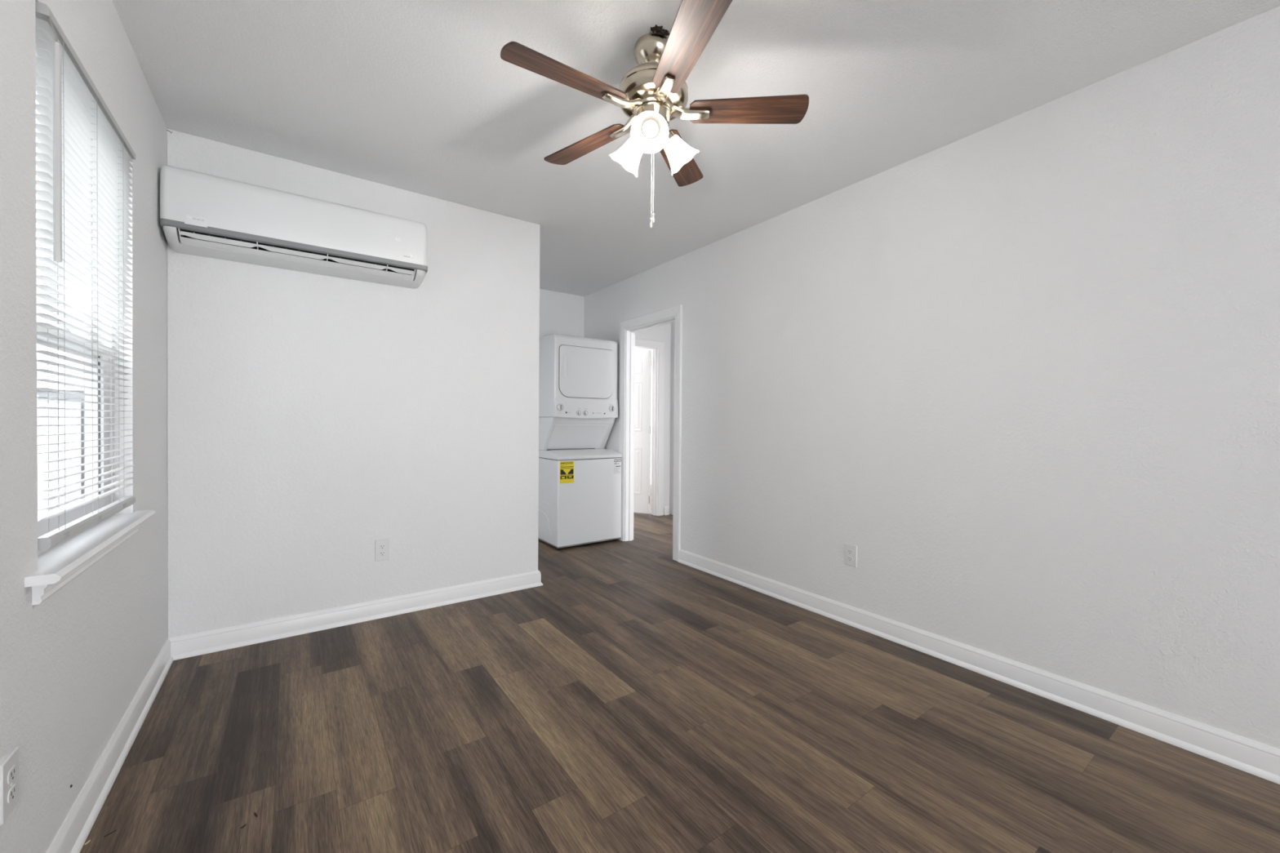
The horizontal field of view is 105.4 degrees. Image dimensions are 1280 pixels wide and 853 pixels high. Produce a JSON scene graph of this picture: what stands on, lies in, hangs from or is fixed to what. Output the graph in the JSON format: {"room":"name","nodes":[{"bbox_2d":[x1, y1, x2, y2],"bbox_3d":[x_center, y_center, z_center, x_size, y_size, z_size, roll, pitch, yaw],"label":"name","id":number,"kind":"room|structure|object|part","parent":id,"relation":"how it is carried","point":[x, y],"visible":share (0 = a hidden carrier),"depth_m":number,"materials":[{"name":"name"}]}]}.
{"room":"empty living room","nodes":[
{"label":"empty living room","id":0,"kind":"room"},
{"bbox_2d":[0,0,167,852],"bbox_3d":[-0.300,-0.103,-0.478,0.115,2.440,9.804,0,1,-36],"label":"wall","id":1,"kind":"structure","parent":0,"point":[73,663],"depth_m":1.25,"materials":[{"name":"white paint"}]},
{"bbox_2d":[0,746,19,825],"bbox_3d":[-1.268,0.721,0.981,0.008,0.118,0.073,0,1,-36],"label":"wall outlet","id":2,"kind":"object","parent":1,"relation":"attached to","point":[10,766],"visible":1,"depth_m":0.97,"materials":[{"name":"white plastic"}]},
{"bbox_2d":[7,784,16,803],"bbox_3d":[-1.266,0.740,0.982,0.002,0.026,0.034,0,1,-36],"label":"receptacle","id":3,"kind":"object","parent":2,"relation":"attached to","point":[11,788],"depth_m":0.98,"materials":[{"name":"grey plastic"}]},
{"bbox_2d":[7,764,16,784],"bbox_3d":[-1.265,0.701,0.982,0.002,0.026,0.034,0,1,-36],"label":"receptacle","id":4,"kind":"object","parent":2,"relation":"attached to","point":[11,769],"depth_m":0.98,"materials":[{"name":"grey plastic"}]},
{"bbox_2d":[35,35,114,555],"bbox_3d":[-1.651,-0.321,1.375,0.068,1.284,0.809,0,1,-36],"label":"window","id":5,"kind":"structure","parent":1,"relation":"in","point":[74,514],"depth_m":1.64,"materials":[{"name":"white glass"}]},
{"bbox_3d":[-1.661,-0.580,1.364,0.024,0.707,0.749,0,1,-36],"label":"sash","id":6,"kind":"part","parent":5,"relation":"part of","materials":[{"name":"white plastic"}]},
{"bbox_3d":[-1.643,0.009,1.386,0.029,0.551,0.749,0,1,-36],"label":"sash","id":7,"kind":"part","parent":5,"relation":"part of","materials":[{"name":"white plastic"}]},
{"bbox_2d":[35,0,135,551],"bbox_3d":[-1.571,-0.342,1.416,0.045,1.240,0.755,0,1,-36],"label":"window blind","id":8,"kind":"object","parent":5,"relation":"attached to","point":[85,157],"visible":0.99,"depth_m":1.29,"materials":[{"name":"grey plastic"}]},
{"bbox_3d":[-1.413,-0.340,1.179,0.028,1.190,0.001,0,1,-36],"label":"ladder cord","id":9,"kind":"part","parent":8,"relation":"part of","materials":[{"name":"white fabric"}]},
{"bbox_3d":[-1.420,-0.342,1.189,0.002,1.192,0.001,0,1,-36],"label":"lift cord","id":10,"kind":"part","parent":8,"relation":"part of","materials":[{"name":"white fabric"}]},
{"bbox_3d":[-1.582,0.264,1.416,0.027,0.028,0.748,0,1,-36],"label":"rail","id":11,"kind":"part","parent":8,"relation":"part of","materials":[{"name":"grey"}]},
{"bbox_3d":[-1.559,-0.343,1.383,0.028,1.190,0.001,0,1,-36],"label":"ladder cord","id":12,"kind":"part","parent":8,"relation":"part of","materials":[{"name":"grey plastic"}]},
{"bbox_3d":[-1.566,-0.345,1.393,0.002,1.192,0.001,0,1,-36],"label":"lift cord","id":13,"kind":"part","parent":8,"relation":"part of","materials":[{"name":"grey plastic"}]},
{"bbox_3d":[-1.712,-0.347,1.598,0.028,1.190,0.001,0,1,-36],"label":"ladder cord","id":14,"kind":"part","parent":8,"relation":"part of","materials":[{"name":"grey plastic"}]},
{"bbox_3d":[-1.720,-0.348,1.608,0.001,1.192,0.002,1,1,18],"label":"lift cord","id":15,"kind":"part","parent":8,"relation":"part of","materials":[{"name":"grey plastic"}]},
{"bbox_2d":[31,524,139,605],"bbox_3d":[-1.575,0.364,1.421,0.022,0.050,0.839,0,1,-36],"label":"trim","id":16,"kind":"structure","parent":1,"relation":"attached to","point":[40,593],"depth_m":1.22,"materials":[{"name":"white wood"}]},
{"bbox_2d":[24,510,155,587],"bbox_3d":[-1.585,0.328,1.421,0.099,0.022,0.926,0,1,-36],"label":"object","id":17,"kind":"structure","parent":1,"relation":"attached to","point":[55,564],"depth_m":1.28,"materials":[{"name":"white wood"}]},
{"bbox_2d":[46,638,173,852],"bbox_3d":[0.181,1.077,-1.032,0.024,0.100,8.083,0,1,-36],"label":"baseboard","id":18,"kind":"structure","parent":1,"relation":"attached to","point":[73,832],"depth_m":1.48,"materials":[{"name":"white wood"}]},
{"bbox_2d":[166,128,540,638],"bbox_3d":[-1.460,-0.144,2.815,1.829,2.440,0.115,0,1,-36],"label":"wall","id":19,"kind":"structure","parent":0,"point":[313,420],"depth_m":2.65,"materials":[{"name":"white paint"}]},
{"bbox_2d":[160,164,427,288],"bbox_3d":[-1.660,-0.964,2.455,1.070,0.326,0.218,0,1,-36],"label":"air conditioner","id":20,"kind":"object","parent":19,"relation":"attached to","point":[203,215],"visible":1,"depth_m":2.33,"materials":[{"name":"white plastic"}]},
{"bbox_2d":[177,227,415,280],"bbox_3d":[-1.639,-0.835,2.423,0.950,0.046,0.098,0,1,-36],"label":"outlet","id":21,"kind":"object","parent":20,"relation":"attached to","point":[203,233],"depth_m":2.37,"materials":[{"name":"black plastic"}]},
{"bbox_2d":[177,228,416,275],"bbox_3d":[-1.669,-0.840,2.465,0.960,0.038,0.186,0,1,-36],"label":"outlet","id":22,"kind":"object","parent":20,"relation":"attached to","point":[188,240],"depth_m":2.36,"materials":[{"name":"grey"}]},
{"bbox_2d":[168,570,542,660],"bbox_3d":[-1.419,1.027,2.777,1.853,0.100,0.024,0,1,-36],"label":"baseboard","id":23,"kind":"structure","parent":19,"relation":"attached to","point":[192,645],"depth_m":2.62,"materials":[{"name":"white wood"}]},
{"bbox_2d":[374,538,389,561],"bbox_3d":[-1.456,0.698,2.755,0.073,0.118,0.008,0,1,-36],"label":"wall outlet","id":24,"kind":"object","parent":19,"relation":"attached to","point":[381,546],"visible":1,"depth_m":2.75,"materials":[{"name":"white plastic"}]},
{"bbox_2d":[378,551,386,555],"bbox_3d":[-1.455,0.718,2.752,0.034,0.026,0.002,0,1,-36],"label":"receptacle","id":25,"kind":"object","parent":24,"relation":"attached to","point":[380,553],"depth_m":2.75,"materials":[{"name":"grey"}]},
{"bbox_2d":[378,544,386,549],"bbox_3d":[-1.454,0.679,2.752,0.034,0.026,0.002,0,1,-36],"label":"receptacle","id":26,"kind":"object","parent":24,"relation":"attached to","point":[380,546],"depth_m":2.75,"materials":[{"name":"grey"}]},
{"bbox_2d":[539,288,671,515],"bbox_3d":[-1.323,-0.161,4.746,4.300,2.440,0.115,0,1,-36],"label":"wall","id":27,"kind":"structure","parent":0,"point":[562,313],"depth_m":5.14,"materials":[{"name":"white paint"}]},
{"bbox_2d":[633,350,651,513],"bbox_3d":[-0.196,0.062,6.014,0.735,1.963,0.052,1,1,27],"label":"door","id":28,"kind":"structure","parent":27,"relation":"in","point":[642,386],"depth_m":5.88,"materials":[{"name":"white paint"}]},
{"bbox_3d":[-0.066,0.537,5.953,0.208,0.560,0.045,1,1,26],"label":"panel","id":29,"kind":"part","parent":28,"relation":"part of","materials":[{"name":"white paint"}]},
{"bbox_3d":[-0.060,-0.243,5.945,0.208,0.600,0.045,1,1,26],"label":"panel","id":30,"kind":"part","parent":28,"relation":"part of","materials":[{"name":"white paint"}]},
{"bbox_3d":[-0.056,-0.721,5.940,0.208,0.155,0.045,1,1,26],"label":"panel","id":31,"kind":"part","parent":28,"relation":"part of","materials":[{"name":"white paint"}]},
{"bbox_2d":[635,337,664,515],"bbox_3d":[-0.123,0.060,5.608,0.767,2.000,0.119,0,1,-36],"label":"trim","id":32,"kind":"structure","parent":27,"relation":"attached to","point":[655,421],"depth_m":5.80,"materials":[{"name":"white wood"}]},
{"bbox_2d":[663,506,669,515],"bbox_3d":[0.328,1.011,5.859,0.088,0.100,0.024,0,1,-36],"label":"baseboard","id":33,"kind":"structure","parent":27,"relation":"attached to","point":[666,508],"depth_m":5.85,"materials":[{"name":"white"}]},
{"bbox_2d":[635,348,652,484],"bbox_3d":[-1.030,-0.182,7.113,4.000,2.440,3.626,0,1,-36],"label":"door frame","id":34,"kind":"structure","parent":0,"point":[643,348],"depth_m":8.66,"materials":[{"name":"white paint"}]},
{"bbox_2d":[669,322,674,515],"bbox_3d":[1.627,-0.133,4.219,0.115,2.440,4.174,0,1,-36],"label":"wall","id":35,"kind":"structure","parent":0,"point":[672,378],"depth_m":5.85,"materials":[{"name":"white paint"}]},
{"bbox_2d":[80,484,1279,852],"bbox_3d":[1.054,1.147,2.668,5.980,0.100,13.315,0,1,-36],"label":"floor","id":36,"kind":"structure","parent":0,"point":[635,699],"depth_m":1.66,"materials":[{"name":"brown wood"}]},
{"bbox_2d":[537,333,622,549],"bbox_3d":[-0.625,0.125,4.628,0.659,1.880,0.668,0,1,-36],"label":"dryer","id":37,"kind":"object","parent":36,"relation":"on","point":[580,479],"visible":0.96,"depth_m":4.38,"materials":[{"name":"white metal"}]},
{"bbox_3d":[-0.693,-0.166,4.246,0.058,0.058,0.014,0,1,-36],"label":"knob","id":38,"kind":"part","parent":37,"relation":"part of","materials":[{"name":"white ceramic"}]},
{"bbox_3d":[-0.652,-0.529,4.275,0.037,0.215,0.010,0,1,-36],"label":"door handle","id":39,"kind":"part","parent":37,"relation":"part of","materials":[{"name":"white plastic"}]},
{"bbox_2d":[560,465,573,479],"bbox_3d":[-0.632,0.390,4.224,0.125,0.128,0.001,0,1,-36],"label":"print","id":40,"kind":"object","parent":37,"relation":"on","point":[566,471],"depth_m":4.23,"materials":[{"name":"black"}]},
{"bbox_3d":[-0.577,0.091,4.528,0.554,0.216,0.155,0,1,-36],"label":"neck panel","id":41,"kind":"part","parent":37,"relation":"part of","materials":[{"name":"white metal"}]},
{"bbox_3d":[-0.632,1.039,4.638,0.646,0.010,0.646,0,1,-36],"label":"rail","id":42,"kind":"part","parent":37,"relation":"part of","materials":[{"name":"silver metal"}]},
{"bbox_2d":[537,448,622,546],"bbox_3d":[-0.629,0.622,4.633,0.659,0.825,0.668,0,1,-36],"label":"washer","id":43,"kind":"object","parent":37,"relation":"in","point":[580,489],"depth_m":4.36,"materials":[{"name":"white metal"}]},
{"bbox_3d":[-0.478,-0.163,4.425,0.650,0.183,0.038,0,1,-36],"label":"control panel","id":44,"kind":"part","parent":37,"relation":"part of","materials":[{"name":"white ceramic"}]},
{"bbox_3d":[-0.476,-0.486,4.414,0.554,0.454,0.014,0,1,-36],"label":"dryer door","id":45,"kind":"part","parent":37,"relation":"part of","materials":[{"name":"white metal"}]},
{"bbox_3d":[-0.262,-0.167,4.554,0.058,0.058,0.014,0,1,-36],"label":"knob","id":46,"kind":"part","parent":37,"relation":"part of","materials":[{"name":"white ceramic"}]},
{"bbox_2d":[613,458,621,466],"bbox_3d":[-0.208,0.340,4.527,0.076,0.070,0.001,0,1,-36],"label":"print","id":47,"kind":"object","parent":37,"relation":"on","point":[617,462],"depth_m":4.53,"materials":[{"name":"grey paper"}]},
{"bbox_2d":[111,0,1279,350],"bbox_3d":[1.033,-1.393,2.614,5.880,0.100,13.315,0,1,-36],"label":"ceiling","id":48,"kind":"structure","parent":0,"point":[419,96],"depth_m":1.92,"materials":[{"name":"white paint"}]},
{"bbox_2d":[500,0,808,228],"bbox_3d":[0.014,-1.023,1.707,1.002,0.636,1.033,0,1,-36],"label":"ceiling fan","id":49,"kind":"object","parent":48,"relation":"hanging from","point":[654,93],"visible":1,"depth_m":1.65,"materials":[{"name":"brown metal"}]},
{"bbox_3d":[-0.232,-1.108,1.540,0.409,0.006,0.119,0,13,-33],"label":"blade","id":50,"kind":"part","parent":49,"relation":"part of","materials":[{"name":"brown wood"}]},
{"bbox_3d":[-0.213,-1.112,1.931,0.409,0.006,0.119,1,13,39],"label":"blade","id":51,"kind":"part","parent":49,"relation":"part of","materials":[{"name":"brown wood"}]},
{"bbox_3d":[-0.051,-0.985,1.786,0.121,0.127,0.130,0,1,-36],"label":"lamp shade","id":52,"kind":"part","parent":49,"relation":"part of","materials":[{"name":"white glass"}]},
{"bbox_3d":[0.032,-0.982,1.606,0.122,0.127,0.125,0,1,-36],"label":"lamp shade","id":53,"kind":"part","parent":49,"relation":"part of","materials":[{"name":"white glass"}]},
{"bbox_3d":[0.035,-0.998,1.627,0.057,0.067,0.059,0,1,-36],"label":"bulb","id":54,"kind":"part","parent":49,"relation":"part of","materials":[{"name":"white glass"}]},
{"bbox_2d":[640,115,661,139],"bbox_3d":[0.036,-1.007,1.636,0.067,0.062,0.067,0,1,-36],"label":"bulb","id":55,"kind":"object","parent":49,"relation":"attached to","point":[651,126],"depth_m":1.61,"materials":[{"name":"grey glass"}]},
{"bbox_3d":[0.048,-0.887,1.725,0.002,0.261,0.002,0,1,-36],"label":"pull chain","id":56,"kind":"part","parent":49,"relation":"part of","materials":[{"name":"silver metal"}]},
{"bbox_2d":[666,131,675,141],"bbox_3d":[0.101,-1.034,1.746,0.062,0.058,0.053,0,1,-36],"label":"socket","id":57,"kind":"object","parent":49,"relation":"attached to","point":[671,135],"depth_m":1.72,"materials":[{"name":"silver metal"}]},
{"bbox_3d":[0.150,-0.983,1.766,0.130,0.127,0.123,0,1,-36],"label":"lamp shade","id":58,"kind":"part","parent":49,"relation":"part of","materials":[{"name":"white glass"}]},
{"bbox_3d":[0.164,-1.110,2.033,0.119,0.006,0.409,-12,-4,20],"label":"blade","id":59,"kind":"part","parent":49,"relation":"part of","materials":[{"name":"brown wood"}]},
{"bbox_3d":[0.134,-1.104,1.402,0.119,0.006,0.409,13,-3,-15],"label":"blade","id":60,"kind":"part","parent":49,"relation":"part of","materials":[{"name":"brown wood"}]},
{"bbox_3d":[0.378,-1.105,1.706,0.409,0.006,0.119,0,-11,3],"label":"blade","id":61,"kind":"part","parent":49,"relation":"part of","materials":[{"name":"brown wood"}]},
{"bbox_2d":[650,24,669,37],"bbox_3d":[0.071,-1.331,1.645,0.073,0.018,0.032,0,1,-18],"label":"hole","id":62,"kind":"object","parent":48,"relation":"attached to","point":[657,28],"visible":0.98,"depth_m":1.64,"materials":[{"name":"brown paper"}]},
{"bbox_2d":[583,5,1279,749],"bbox_3d":[2.253,-0.100,1.277,0.092,2.440,9.689,0,1,-36],"label":"wall","id":63,"kind":"structure","parent":0,"point":[1026,365],"depth_m":2.02,"materials":[{"name":"white paint"}]},
{"bbox_2d":[633,368,635,491],"bbox_3d":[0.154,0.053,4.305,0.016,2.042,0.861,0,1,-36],"label":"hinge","id":64,"kind":"structure","parent":63,"relation":"attached to","point":[634,368],"depth_m":4.60,"materials":[{"name":"white metal"}]},
{"bbox_2d":[624,316,675,541],"bbox_3d":[0.110,0.085,4.274,0.096,1.978,0.733,0,1,-36],"label":"door frame","id":65,"kind":"structure","parent":63,"relation":"in","point":[630,333],"depth_m":4.55,"materials":[{"name":"white wood"}]},
{"bbox_2d":[618,303,682,561],"bbox_3d":[0.066,0.047,4.242,0.016,2.054,0.885,0,1,-36],"label":"trim","id":66,"kind":"structure","parent":63,"relation":"attached to","point":[676,311],"depth_m":3.93,"materials":[{"name":"white wood"}]},
{"bbox_2d":[844,543,857,567],"bbox_3d":[1.169,0.715,2.707,0.008,0.118,0.073,0,1,-36],"label":"wall outlet","id":67,"kind":"object","parent":63,"relation":"attached to","point":[850,550],"visible":1,"depth_m":2.70,"materials":[{"name":"white plastic"}]},
{"bbox_2d":[847,555,853,561],"bbox_3d":[1.166,0.734,2.705,0.002,0.026,0.034,0,1,-36],"label":"receptacle","id":68,"kind":"object","parent":67,"relation":"attached to","point":[850,558],"depth_m":2.70,"materials":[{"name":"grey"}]},
{"bbox_2d":[847,549,853,554],"bbox_3d":[1.166,0.695,2.705,0.002,0.026,0.034,0,1,-36],"label":"receptacle","id":69,"kind":"object","parent":67,"relation":"attached to","point":[849,551],"depth_m":2.70,"materials":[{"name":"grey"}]},
{"bbox_2d":[677,549,1279,784],"bbox_3d":[2.630,1.079,0.650,0.024,0.100,7.972,0,1,-36],"label":"baseboard","id":70,"kind":"structure","parent":63,"relation":"attached to","point":[1260,760],"depth_m":2.01,"materials":[{"name":"white wood"}]},
{"label":"outside","id":71,"kind":"structure","parent":0,"visible":0},
{"bbox_3d":[-6.242,1.462,0.476,8.400,0.100,36.000,0,1,-36],"label":"ground","id":72,"kind":"structure","parent":71,"visible":0},
{"bbox_2d":[36,394,84,515],"bbox_3d":[-6.467,0.511,5.114,0.070,1.710,5.430,0,1,-36],"label":"window pane","id":73,"kind":"object","parent":72,"relation":"on","point":[42,430],"visible":0.21,"depth_m":5.95,"materials":[{"name":"grey"}]},
{"bbox_3d":[-6.584,0.508,5.295,0.050,1.710,0.060,0,1,-36],"label":"post","id":74,"kind":"part","parent":73,"relation":"part of","materials":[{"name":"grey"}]},
{"bbox_3d":[-7.515,0.488,6.596,0.050,1.710,0.060,0,1,-36],"label":"post","id":75,"kind":"part","parent":73,"relation":"part of","materials":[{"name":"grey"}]},
{"bbox_2d":[36,363,84,404],"bbox_3d":[-12.514,0.067,7.957,6.300,2.450,4.300,0,1,-36],"label":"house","id":76,"kind":"structure","parent":72,"relation":"on","point":[40,375],"depth_m":8.06,"materials":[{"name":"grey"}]}
]}

